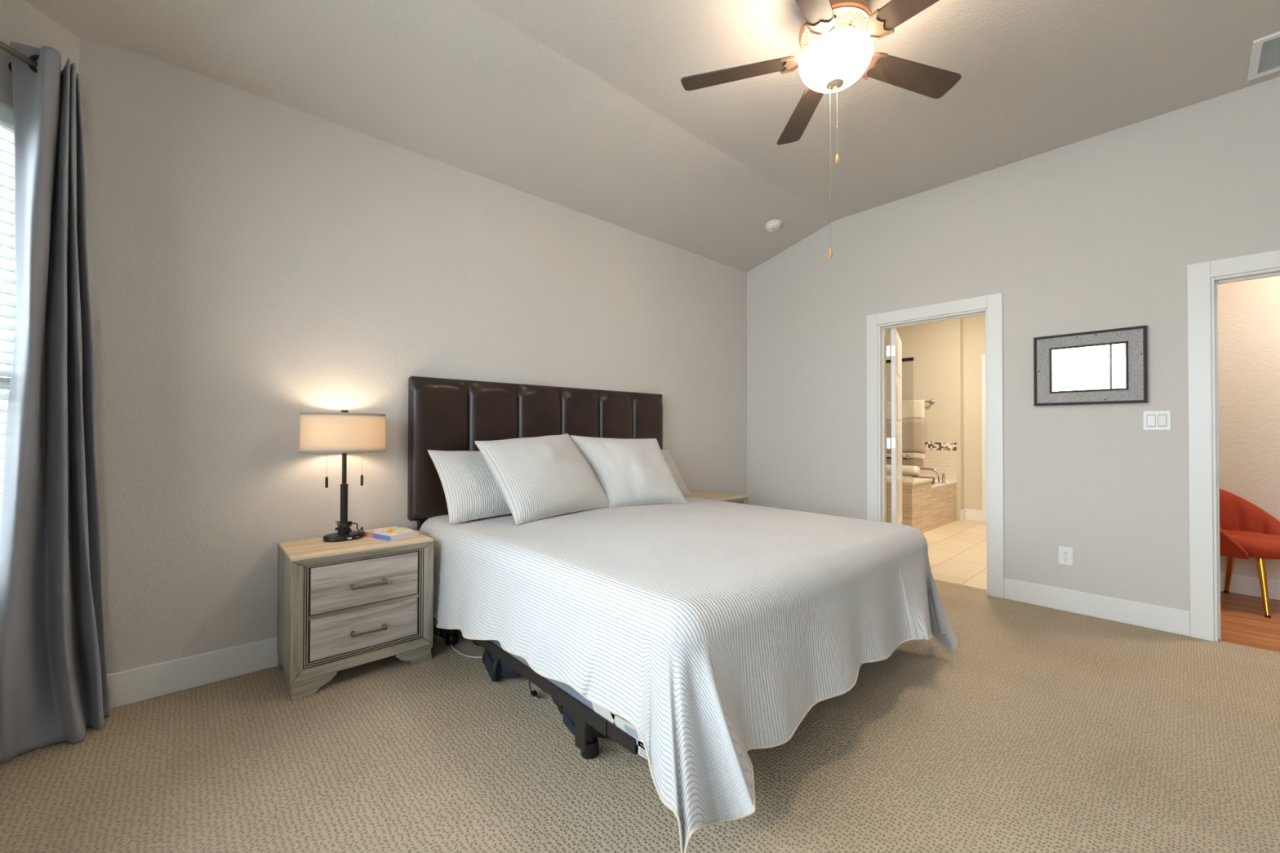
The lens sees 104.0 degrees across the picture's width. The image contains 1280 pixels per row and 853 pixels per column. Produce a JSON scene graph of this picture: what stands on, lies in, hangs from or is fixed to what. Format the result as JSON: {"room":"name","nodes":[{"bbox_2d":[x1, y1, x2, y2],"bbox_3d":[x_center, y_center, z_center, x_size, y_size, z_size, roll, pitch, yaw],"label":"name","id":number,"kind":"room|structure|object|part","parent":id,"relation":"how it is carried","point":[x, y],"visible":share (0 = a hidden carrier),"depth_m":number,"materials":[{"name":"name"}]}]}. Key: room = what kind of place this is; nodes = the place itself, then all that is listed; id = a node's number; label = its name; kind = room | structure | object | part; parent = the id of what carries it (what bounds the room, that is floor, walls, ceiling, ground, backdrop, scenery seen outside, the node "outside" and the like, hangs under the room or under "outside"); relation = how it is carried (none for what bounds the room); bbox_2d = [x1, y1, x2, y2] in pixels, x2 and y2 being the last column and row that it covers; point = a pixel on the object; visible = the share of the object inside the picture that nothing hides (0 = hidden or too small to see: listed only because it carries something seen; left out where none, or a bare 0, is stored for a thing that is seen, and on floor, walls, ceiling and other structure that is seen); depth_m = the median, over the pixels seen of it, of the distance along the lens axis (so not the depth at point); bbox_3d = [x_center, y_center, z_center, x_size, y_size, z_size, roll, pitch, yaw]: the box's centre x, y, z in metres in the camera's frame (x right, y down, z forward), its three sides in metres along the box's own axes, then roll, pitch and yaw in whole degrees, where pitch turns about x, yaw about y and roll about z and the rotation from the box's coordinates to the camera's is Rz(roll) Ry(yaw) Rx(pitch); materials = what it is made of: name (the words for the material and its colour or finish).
{"room":"bedroom","nodes":[
{"label":"bedroom","id":0,"kind":"room"},
{"bbox_2d":[0,0,79,110],"bbox_3d":[-2.390,-0.488,1.399,0.160,3.300,1.290,0,-1,3],"label":"wall","id":1,"kind":"structure","parent":0,"point":[20,22],"depth_m":1.86,"materials":[{"name":"grey paint"}]},
{"bbox_2d":[0,126,15,508],"bbox_3d":[-2.366,-0.303,1.391,0.160,1.730,1.080,0,-1,3],"label":"window","id":2,"kind":"structure","parent":1,"relation":"in","point":[8,135],"depth_m":1.89,"materials":[{"name":"glass"}]},
{"bbox_2d":[0,104,15,506],"bbox_3d":[-2.356,-0.315,1.391,0.060,1.703,1.064,0,-1,3],"label":"window blind","id":3,"kind":"object","parent":2,"relation":"attached to","point":[6,115],"visible":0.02,"depth_m":1.83,"materials":[{"name":"white plastic"}]},
{"bbox_3d":[-2.354,-1.138,1.399,0.060,0.056,1.064,0,-1,3],"label":"head rail","id":4,"kind":"part","parent":3,"relation":"part of","materials":[{"name":"white plastic"}]},
{"bbox_3d":[-2.411,-0.303,1.393,0.006,1.640,0.990,0,-1,3],"label":"pane","id":5,"kind":"part","parent":2,"relation":"part of","materials":[{"name":"clear glass"}]},
{"bbox_2d":[0,40,37,71],"bbox_3d":[-2.257,-1.314,1.299,0.126,0.055,1.132,0,-1,2],"label":"curtain rod","id":6,"kind":"object","parent":1,"relation":"attached to","point":[8,49],"visible":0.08,"depth_m":1.76,"materials":[{"name":"grey metal"}]},
{"bbox_2d":[0,41,110,764],"bbox_3d":[-2.155,-0.106,1.868,0.198,2.536,0.370,0,-1,-3],"label":"curtain","id":7,"kind":"object","parent":1,"relation":"attached to","point":[54,686],"visible":1,"depth_m":1.82,"materials":[{"name":"grey fabric"}]},
{"bbox_2d":[0,37,746,674],"bbox_3d":[-0.719,-0.463,3.536,4.760,3.300,0.140,1,-1,-42],"label":"wall","id":8,"kind":"structure","parent":0,"point":[256,263],"depth_m":2.49,"materials":[{"name":"grey paint"}]},
{"bbox_2d":[106,617,437,708],"bbox_3d":[-0.591,1.117,3.534,4.546,0.142,0.016,1,-1,-42],"label":"baseboard","id":9,"kind":"structure","parent":8,"relation":"attached to","point":[128,686],"depth_m":2.23,"materials":[{"name":"white paint"}]},
{"bbox_2d":[0,520,1279,852],"bbox_3d":[1.697,1.236,2.955,8.940,0.100,7.250,1,-1,-42],"label":"floor","id":10,"kind":"structure","parent":0,"point":[1044,730],"depth_m":1.74,"materials":[{"name":"beige carpet"}]},
{"bbox_2d":[276,527,433,701],"bbox_3d":[-1.401,0.871,2.478,0.598,0.607,0.450,1,-1,-42],"label":"nightstand","id":11,"kind":"object","parent":10,"relation":"on","point":[343,605],"visible":0.98,"depth_m":2.31,"materials":[{"name":"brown wood"}]},
{"bbox_3d":[-1.470,0.838,2.161,0.013,0.522,0.073,0,-1,38],"label":"frame moulding","id":12,"kind":"part","parent":11,"relation":"part of","materials":[{"name":"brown wood"}]},
{"bbox_2d":[298,409,386,542],"bbox_3d":[-1.496,0.243,2.527,0.383,0.651,0.253,1,-1,-42],"label":"table lamp","id":13,"kind":"object","parent":11,"relation":"on","point":[344,432],"visible":1,"depth_m":2.45,"materials":[{"name":"beige fabric"}]},
{"bbox_3d":[-1.495,0.032,2.528,0.380,0.193,0.248,1,-1,-42],"label":"lamp shade","id":14,"kind":"part","parent":13,"relation":"part of","materials":[{"name":"beige fabric"}]},
{"bbox_3d":[-1.490,0.521,2.570,0.111,0.096,0.162,0,-1,-16],"label":"power cord","id":15,"kind":"part","parent":13,"relation":"part of","materials":[{"name":"black plastic"}]},
{"bbox_3d":[-1.275,1.067,2.337,0.598,0.070,0.024,1,-1,-42],"label":"frame moulding","id":16,"kind":"part","parent":11,"relation":"part of","materials":[{"name":"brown wood"}]},
{"bbox_3d":[-1.274,0.601,2.341,0.598,0.043,0.024,1,-1,-42],"label":"frame moulding","id":17,"kind":"part","parent":11,"relation":"part of","materials":[{"name":"brown wood"}]},
{"bbox_3d":[-1.280,0.942,2.344,0.452,0.181,0.016,1,-1,-42],"label":"drawer","id":18,"kind":"part","parent":11,"relation":"part of","materials":[{"name":"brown wood"}]},
{"bbox_3d":[-1.280,0.728,2.346,0.452,0.206,0.016,1,-1,-42],"label":"drawer","id":19,"kind":"part","parent":11,"relation":"part of","materials":[{"name":"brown wood"}]},
{"bbox_3d":[-1.260,0.950,2.326,0.148,0.024,0.036,1,-1,-42],"label":"handle","id":20,"kind":"part","parent":11,"relation":"part of","materials":[{"name":"grey metal"}]},
{"bbox_3d":[-1.260,0.736,2.328,0.148,0.024,0.036,1,-1,-42],"label":"handle","id":21,"kind":"part","parent":11,"relation":"part of","materials":[{"name":"grey metal"}]},
{"bbox_2d":[362,526,419,541],"bbox_3d":[-1.297,0.557,2.606,0.235,0.025,0.165,0,-1,31],"label":"book","id":22,"kind":"object","parent":11,"relation":"on","point":[390,533],"visible":0.91,"depth_m":2.56,"materials":[{"name":"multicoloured paper"}]},
{"bbox_3d":[-1.080,0.843,2.516,0.073,0.522,0.013,1,-1,-33],"label":"frame moulding","id":23,"kind":"part","parent":11,"relation":"part of","materials":[{"name":"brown wood"}]},
{"bbox_2d":[433,635,482,657],"bbox_3d":[-1.018,1.170,2.681,0.584,0.009,0.060,0,-1,37],"label":"charging cable","id":24,"kind":"object","parent":10,"relation":"on","point":[433,635],"visible":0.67,"depth_m":2.56,"materials":[{"name":"white plastic"}]},
{"bbox_2d":[472,640,522,681],"bbox_3d":[-0.632,1.109,2.504,0.315,0.137,0.488,0,-1,-31],"label":"bag","id":25,"kind":"object","parent":10,"relation":"on","point":[496,668],"visible":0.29,"depth_m":2.29,"materials":[{"name":"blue fabric"}]},
{"bbox_2d":[407,376,662,759],"bbox_3d":[0.043,0.450,2.836,2.005,1.464,1.886,1,-1,-42],"label":"bed","id":26,"kind":"object","parent":10,"relation":"on","point":[444,414],"visible":0.44,"depth_m":3.05,"materials":[{"name":"brown leather"}]},
{"bbox_3d":[-1.253,0.857,2.888,0.060,0.644,0.042,1,-1,-42],"label":"headboard leg","id":27,"kind":"part","parent":26,"relation":"part of","materials":[{"name":"black wood"}]},
{"bbox_3d":[-1.167,0.126,2.927,0.331,0.820,0.050,1,-1,-42],"label":"panel","id":28,"kind":"part","parent":26,"relation":"part of","materials":[{"name":"brown leather"}]},
{"bbox_3d":[-1.052,1.055,2.659,0.006,0.135,0.060,1,-1,-42],"label":"bracket plate","id":29,"kind":"part","parent":26,"relation":"part of","materials":[{"name":"black paint"}]},
{"bbox_3d":[-1.025,1.078,2.717,0.032,0.140,0.032,1,-1,-42],"label":"leg","id":30,"kind":"part","parent":26,"relation":"part of","materials":[{"name":"black paint"}]},
{"bbox_3d":[-0.919,0.129,3.152,0.331,0.820,0.050,1,-1,-42],"label":"panel","id":31,"kind":"part","parent":26,"relation":"part of","materials":[{"name":"brown leather"}]},
{"bbox_3d":[-0.572,0.133,3.515,2.005,0.820,0.056,1,-1,-42],"label":"headboard","id":32,"kind":"part","parent":26,"relation":"part of","materials":[{"name":"brown leather"}]},
{"bbox_3d":[-0.672,0.132,3.377,0.331,0.820,0.050,1,-1,-42],"label":"panel","id":33,"kind":"part","parent":26,"relation":"part of","materials":[{"name":"brown leather"}]},
{"bbox_3d":[-0.599,0.980,2.174,0.042,0.061,1.778,1,-1,-42],"label":"rail","id":34,"kind":"part","parent":26,"relation":"part of","materials":[{"name":"black paint"}]},
{"bbox_2d":[488,640,648,759],"bbox_3d":[0.142,0.892,2.736,1.881,0.213,1.985,1,-1,-42],"label":"box spring","id":35,"kind":"object","parent":26,"relation":"on","point":[623,724],"visible":0.06,"depth_m":1.63,"materials":[{"name":"grey fabric"}]},
{"bbox_2d":[623,724,638,738],"bbox_3d":[-0.028,0.931,1.526,0.002,0.022,0.067,1,-1,-42],"label":"print","id":36,"kind":"object","parent":35,"relation":"attached to","point":[629,729],"depth_m":1.52,"materials":[{"name":"grey"}]},
{"bbox_2d":[640,743,647,758],"bbox_3d":[0.017,0.963,1.476,0.001,0.028,0.050,1,-1,-42],"label":"tag","id":37,"kind":"object","parent":35,"relation":"attached to","point":[642,752],"depth_m":1.49,"materials":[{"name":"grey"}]},
{"bbox_3d":[0.142,0.670,2.732,1.900,0.229,2.015,1,-1,-42],"label":"mattress","id":38,"kind":"object","parent":35,"relation":"on","visible":0},
{"bbox_2d":[418,496,957,852],"bbox_3d":[0.233,0.824,2.665,2.184,0.657,2.254,1,-1,-42],"label":"bedspread","id":39,"kind":"object","parent":38,"relation":"on","point":[713,628],"visible":0.91,"depth_m":1.77,"materials":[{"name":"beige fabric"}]},
{"bbox_2d":[427,449,511,524],"bbox_3d":[-0.794,0.322,2.951,0.809,0.380,0.301,1,-1,-42],"label":"pillow","id":40,"kind":"object","parent":39,"relation":"on","point":[471,491],"visible":0.44,"depth_m":2.73,"materials":[{"name":"beige fabric"}]},
{"bbox_2d":[474,433,608,524],"bbox_3d":[-0.527,0.278,2.961,0.347,0.470,0.808,0,-1,40],"label":"square pillow","id":41,"kind":"object","parent":39,"relation":"on","point":[543,477],"visible":1,"depth_m":2.79,"materials":[{"name":"beige fabric"}]},
{"bbox_2d":[569,435,688,506],"bbox_3d":[-0.075,0.288,3.322,0.767,0.459,0.318,0,-1,-25],"label":"square pillow","id":42,"kind":"object","parent":39,"relation":"on","point":[629,472],"visible":0.91,"depth_m":3.21,"materials":[{"name":"beige fabric"}]},
{"bbox_2d":[661,448,691,495],"bbox_3d":[-0.006,0.344,3.645,0.859,0.355,0.310,1,-1,-42],"label":"pillow","id":43,"kind":"object","parent":39,"relation":"on","point":[665,452],"visible":0.14,"depth_m":3.78,"materials":[{"name":"beige fabric"}]},
{"bbox_3d":[-0.425,0.135,3.602,0.331,0.820,0.050,1,-1,-42],"label":"panel","id":44,"kind":"part","parent":26,"relation":"part of","materials":[{"name":"brown leather"}]},
{"bbox_3d":[-0.205,1.047,1.728,0.006,0.135,0.060,1,-1,-42],"label":"bracket plate","id":45,"kind":"part","parent":26,"relation":"part of","materials":[{"name":"black paint"}]},
{"bbox_3d":[-0.179,1.070,1.786,0.032,0.140,0.032,1,-1,-42],"label":"leg","id":46,"kind":"part","parent":26,"relation":"part of","materials":[{"name":"black paint"}]},
{"bbox_3d":[-0.178,0.137,3.827,0.331,0.820,0.050,1,-1,-42],"label":"panel","id":47,"kind":"part","parent":26,"relation":"part of","materials":[{"name":"brown leather"}]},
{"bbox_3d":[0.069,0.140,4.052,0.331,0.820,0.050,1,-1,-42],"label":"panel","id":48,"kind":"part","parent":26,"relation":"part of","materials":[{"name":"brown leather"}]},
{"bbox_2d":[528,680,609,737],"bbox_3d":[-0.222,1.103,2.097,0.370,0.142,0.625,1,-1,-42],"label":"backpack","id":49,"kind":"object","parent":10,"relation":"on","point":[568,717],"visible":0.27,"depth_m":1.92,"materials":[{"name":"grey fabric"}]},
{"bbox_2d":[684,491,747,504],"bbox_3d":[0.569,0.894,4.223,0.598,0.607,0.450,1,-1,-42],"label":"nightstand","id":50,"kind":"object","parent":10,"relation":"on","point":[741,499],"visible":0.02,"depth_m":4.25,"materials":[{"name":"brown wood"}]},
{"bbox_3d":[0.696,0.623,4.087,0.598,0.043,0.024,1,-1,-42],"label":"frame moulding","id":51,"kind":"part","parent":50,"relation":"part of","materials":[{"name":"brown wood"}]},
{"bbox_3d":[0.890,0.865,4.262,0.073,0.522,0.013,1,-1,-33],"label":"frame moulding","id":52,"kind":"part","parent":50,"relation":"part of","materials":[{"name":"brown wood"}]},
{"bbox_2d":[886,475,933,533],"bbox_3d":[2.595,0.921,6.389,0.635,0.605,1.885,1,-1,-42],"label":"shower bench","id":53,"kind":"object","parent":10,"relation":"on","point":[917,492],"visible":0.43,"depth_m":5.67,"materials":[{"name":"beige tile"}]},
{"bbox_2d":[885,357,914,481],"bbox_3d":[2.415,-0.073,6.210,0.069,1.380,1.820,1,-1,-42],"label":"glass","id":54,"kind":"object","parent":53,"relation":"on","point":[907,359],"visible":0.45,"depth_m":5.60,"materials":[{"name":"glass"}]},
{"bbox_3d":[2.431,-0.746,6.230,0.030,0.035,1.820,1,-1,-42],"label":"rail","id":55,"kind":"part","parent":54,"relation":"part of","materials":[{"name":"brown metal"}]},
{"bbox_2d":[931,480,956,529],"bbox_3d":[3.162,0.971,6.911,0.928,0.518,1.875,1,-1,-42],"label":"bathtub","id":56,"kind":"object","parent":10,"relation":"on","point":[943,495],"visible":0.27,"depth_m":6.20,"materials":[{"name":"beige tile"}]},
{"bbox_2d":[910,476,934,484],"bbox_3d":[3.445,0.663,6.120,0.225,0.080,0.230,1,-1,-42],"label":"tray","id":57,"kind":"object","parent":56,"relation":"on","point":[933,481],"visible":0.32,"depth_m":6.15,"materials":[{"name":"brown wood"}]},
{"bbox_2d":[886,464,919,476],"bbox_3d":[3.135,0.553,6.420,0.130,0.130,0.830,1,-1,-42],"label":"rolled towel","id":58,"kind":"object","parent":57,"relation":"on","point":[914,471],"visible":0.4,"depth_m":6.16,"materials":[{"name":"beige fabric"}]},
{"bbox_2d":[920,467,947,484],"bbox_3d":[3.679,0.615,6.250,0.332,0.189,0.137,0,-1,18],"label":"tub faucet","id":59,"kind":"object","parent":56,"relation":"on","point":[921,468],"visible":0.89,"depth_m":6.24,"materials":[{"name":"silver metal"}]},
{"bbox_3d":[3.811,0.634,6.259,0.079,0.151,0.054,0,-1,-27],"label":"tap handle","id":60,"kind":"part","parent":59,"relation":"part of","materials":[{"name":"silver metal"}]},
{"bbox_2d":[931,480,956,488],"bbox_3d":[3.173,0.861,6.908,0.914,0.298,1.855,1,-1,-42],"label":"tub basin","id":61,"kind":"object","parent":56,"relation":"in","point":[949,484],"depth_m":6.31,"materials":[{"name":"white plastic"}]},
{"bbox_2d":[1219,488,1279,617],"bbox_3d":[4.069,0.800,3.389,0.634,0.792,0.562,0,-1,-12],"label":"accent chair","id":62,"kind":"object","parent":10,"relation":"on","point":[1246,530],"visible":0.49,"depth_m":3.41,"materials":[{"name":"red fabric"}]},
{"bbox_3d":[4.194,1.008,3.558,0.042,0.361,0.130,0,-1,25],"label":"leg","id":63,"kind":"part","parent":62,"relation":"part of","materials":[{"name":"gold metal"}]},
{"bbox_3d":[4.060,0.628,3.438,0.634,0.447,0.466,0,-1,-12],"label":"backrest","id":64,"kind":"part","parent":62,"relation":"part of","materials":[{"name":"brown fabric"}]},
{"bbox_3d":[4.077,0.786,3.354,0.490,0.110,0.490,0,-1,-12],"label":"seat","id":65,"kind":"part","parent":62,"relation":"part of","materials":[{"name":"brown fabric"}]},
{"bbox_3d":[3.957,1.004,3.166,0.042,0.361,0.123,0,-1,28],"label":"leg","id":66,"kind":"part","parent":62,"relation":"part of","materials":[{"name":"gold metal"}]},
{"bbox_2d":[24,0,1279,272],"bbox_3d":[0.757,-1.856,1.427,5.440,0.550,4.984,1,-1,-42],"label":"ceiling","id":67,"kind":"structure","parent":0,"point":[583,106],"depth_m":2.60,"materials":[{"name":"grey paint"}]},
{"bbox_2d":[764,219,781,231],"bbox_3d":[1.145,-1.722,4.298,0.140,0.071,0.138,1,-1,-42],"label":"smoke detector","id":68,"kind":"object","parent":67,"relation":"attached to","point":[773,225],"visible":1,"depth_m":4.26,"materials":[{"name":"white plastic"}]},
{"bbox_2d":[680,0,961,258],"bbox_3d":[0.846,-1.281,2.101,1.286,1.126,1.263,1,-1,-42],"label":"ceiling fan","id":69,"kind":"object","parent":67,"relation":"hanging from","point":[836,37],"visible":1,"depth_m":2.11,"materials":[{"name":"brown wood"}]},
{"bbox_3d":[0.438,-1.599,2.264,0.502,0.033,0.132,0,-1,17],"label":"blade","id":70,"kind":"part","parent":69,"relation":"part of","materials":[{"name":"brown wood"}]},
{"bbox_3d":[0.830,-1.595,2.556,0.132,0.033,0.502,0,-1,-1],"label":"blade","id":71,"kind":"part","parent":69,"relation":"part of","materials":[{"name":"brown wood"}]},
{"bbox_3d":[0.595,-1.603,1.801,0.132,0.033,0.502,0,-1,35],"label":"blade","id":72,"kind":"part","parent":69,"relation":"part of","materials":[{"name":"brown wood"}]},
{"bbox_3d":[0.835,-1.529,2.140,0.297,0.126,0.297,1,-1,-42],"label":"lamp shade","id":73,"kind":"part","parent":69,"relation":"part of","materials":[{"name":"white glass"}]},
{"bbox_3d":[0.843,-1.303,2.137,0.002,0.281,0.002,0,-1,-6],"label":"pull chain","id":74,"kind":"part","parent":69,"relation":"part of","materials":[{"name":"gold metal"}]},
{"bbox_3d":[1.084,-1.602,1.807,0.132,0.033,0.502,1,-1,-37],"label":"blade","id":75,"kind":"part","parent":69,"relation":"part of","materials":[{"name":"brown wood"}]},
{"bbox_3d":[1.229,-1.597,2.274,0.502,0.033,0.132,0,-1,-19],"label":"blade","id":76,"kind":"part","parent":69,"relation":"part of","materials":[{"name":"brown wood"}]},
{"bbox_2d":[1246,31,1279,80],"bbox_3d":[3.202,-1.831,2.355,0.386,0.012,0.417,1,-1,-42],"label":"ceiling vent","id":77,"kind":"object","parent":67,"relation":"in","point":[1264,60],"visible":1,"depth_m":2.47,"materials":[{"name":"white plastic"}]},
{"bbox_2d":[885,314,985,520],"bbox_3d":[3.857,-0.266,7.131,0.350,3.000,4.000,1,-1,-42],"label":"wall","id":78,"kind":"structure","parent":0,"point":[945,369],"depth_m":6.61,"materials":[{"name":"beige paint"}]},
{"bbox_2d":[886,449,956,480],"bbox_3d":[3.410,0.528,7.343,0.012,0.415,2.175,1,-1,-42],"label":"backsplash","id":79,"kind":"structure","parent":78,"relation":"attached to","point":[941,460],"depth_m":6.71,"materials":[{"name":"tile"}]},
{"bbox_2d":[924,400,934,404],"bbox_3d":[3.655,-0.333,7.023,0.095,0.058,0.850,1,-1,-42],"label":"towel bar","id":80,"kind":"object","parent":78,"relation":"attached to","point":[931,402],"visible":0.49,"depth_m":6.74,"materials":[{"name":"silver metal"}]},
{"bbox_2d":[886,400,925,458],"bbox_3d":[3.638,0.044,6.984,0.056,0.815,0.632,1,-1,-42],"label":"bath towel","id":81,"kind":"object","parent":80,"relation":"hanging from","point":[913,411],"visible":0.53,"depth_m":6.86,"materials":[{"name":"beige fabric"}]},
{"bbox_2d":[924,441,956,450],"bbox_3d":[3.410,0.268,7.345,0.014,0.105,2.175,1,-1,-42],"label":"trim","id":82,"kind":"structure","parent":78,"relation":"attached to","point":[928,446],"depth_m":6.66,"materials":[{"name":"tile"}]},
{"bbox_2d":[960,508,982,521],"bbox_3d":[4.294,1.157,6.473,0.165,0.142,0.205,1,-1,-42],"label":"baseboard","id":83,"kind":"structure","parent":78,"relation":"attached to","point":[966,514],"depth_m":6.51,"materials":[{"name":"white paint"}]},
{"bbox_2d":[981,354,986,522],"bbox_3d":[4.716,0.146,6.135,0.032,2.160,0.875,1,-1,-42],"label":"trim","id":84,"kind":"structure","parent":78,"relation":"attached to","point":[983,356],"depth_m":6.43,"materials":[{"name":"white paint"}]},
{"bbox_2d":[746,76,1279,611],"bbox_3d":[3.004,-0.460,3.071,0.120,3.300,5.840,1,-1,-42],"label":"wall","id":85,"kind":"structure","parent":0,"point":[1104,231],"depth_m":3.28,"materials":[{"name":"grey paint"}]},
{"bbox_2d":[885,327,910,524],"bbox_3d":[2.319,0.183,4.470,0.109,2.010,0.777,0,-1,34],"label":"door","id":86,"kind":"structure","parent":85,"relation":"in","point":[894,350],"depth_m":4.20,"materials":[{"name":"white paint"}]},
{"bbox_3d":[2.518,0.277,4.733,0.070,0.060,0.060,0,-1,31],"label":"knob","id":87,"kind":"part","parent":86,"relation":"part of","materials":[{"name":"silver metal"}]},
{"bbox_2d":[866,293,1004,598],"bbox_3d":[2.260,0.133,3.869,0.144,2.128,0.940,1,-1,-42],"label":"trim","id":88,"kind":"structure","parent":85,"relation":"attached to","point":[990,305],"depth_m":3.61,"materials":[{"name":"white paint"}]},
{"bbox_2d":[1058,546,1072,565],"bbox_3d":[2.754,0.837,3.233,0.010,0.115,0.071,1,-1,-42],"label":"wall outlet","id":89,"kind":"object","parent":85,"relation":"attached to","point":[1065,553],"visible":1,"depth_m":3.23,"materials":[{"name":"white plastic"}]},
{"bbox_2d":[1062,550,1068,555],"bbox_3d":[2.753,0.817,3.232,0.005,0.033,0.033,1,-1,-42],"label":"socket","id":90,"kind":"object","parent":89,"relation":"attached to","point":[1064,552],"depth_m":3.23,"materials":[{"name":"grey plastic"}]},
{"bbox_2d":[1062,556,1068,561],"bbox_3d":[2.752,0.857,3.232,0.005,0.033,0.033,1,-1,-42],"label":"socket","id":91,"kind":"object","parent":89,"relation":"attached to","point":[1064,558],"depth_m":3.23,"materials":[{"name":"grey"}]},
{"bbox_2d":[1033,324,1147,405],"bbox_3d":[2.824,-0.368,3.155,0.032,0.458,0.534,1,-1,-42],"label":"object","id":92,"kind":"object","parent":85,"relation":"attached to","point":[1110,366],"visible":1,"depth_m":3.14,"materials":[{"name":"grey mirror"}]},
{"bbox_2d":[1052,342,1125,391],"bbox_3d":[2.831,-0.368,3.161,0.011,0.278,0.354,1,-1,-42],"label":"mirror glass","id":93,"kind":"object","parent":92,"relation":"attached to","point":[1084,366],"depth_m":3.15,"materials":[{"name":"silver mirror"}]},
{"bbox_2d":[1004,577,1190,636],"bbox_3d":[2.762,1.121,3.216,0.016,0.142,4.968,1,-1,-42],"label":"baseboard","id":94,"kind":"structure","parent":85,"relation":"attached to","point":[1170,620],"depth_m":3.10,"materials":[{"name":"white paint"}]},
{"bbox_2d":[1142,410,1171,430],"bbox_3d":[3.034,-0.035,2.934,0.013,0.115,0.115,1,-1,-42],"label":"light switch","id":95,"kind":"object","parent":85,"relation":"attached to","point":[1152,420],"visible":1,"depth_m":2.93,"materials":[{"name":"white plastic"}]},
{"bbox_2d":[1186,249,1279,641],"bbox_3d":[3.498,0.132,2.509,0.144,2.108,1.002,1,-1,-42],"label":"trim","id":96,"kind":"structure","parent":85,"relation":"attached to","point":[1203,278],"depth_m":2.79,"materials":[{"name":"white paint"}]},
{"bbox_2d":[1217,275,1279,580],"bbox_3d":[4.849,-0.180,3.085,0.127,2.750,3.180,1,-1,-42],"label":"wall","id":97,"kind":"structure","parent":0,"point":[1249,310],"depth_m":3.55,"materials":[{"name":"beige paint"}]},
{"bbox_2d":[1220,572,1279,599],"bbox_3d":[4.827,1.126,2.986,0.016,0.135,3.080,1,-1,-42],"label":"baseboard","id":98,"kind":"structure","parent":97,"relation":"attached to","point":[1239,584],"depth_m":3.54,"materials":[{"name":"white paint"}]}
]}

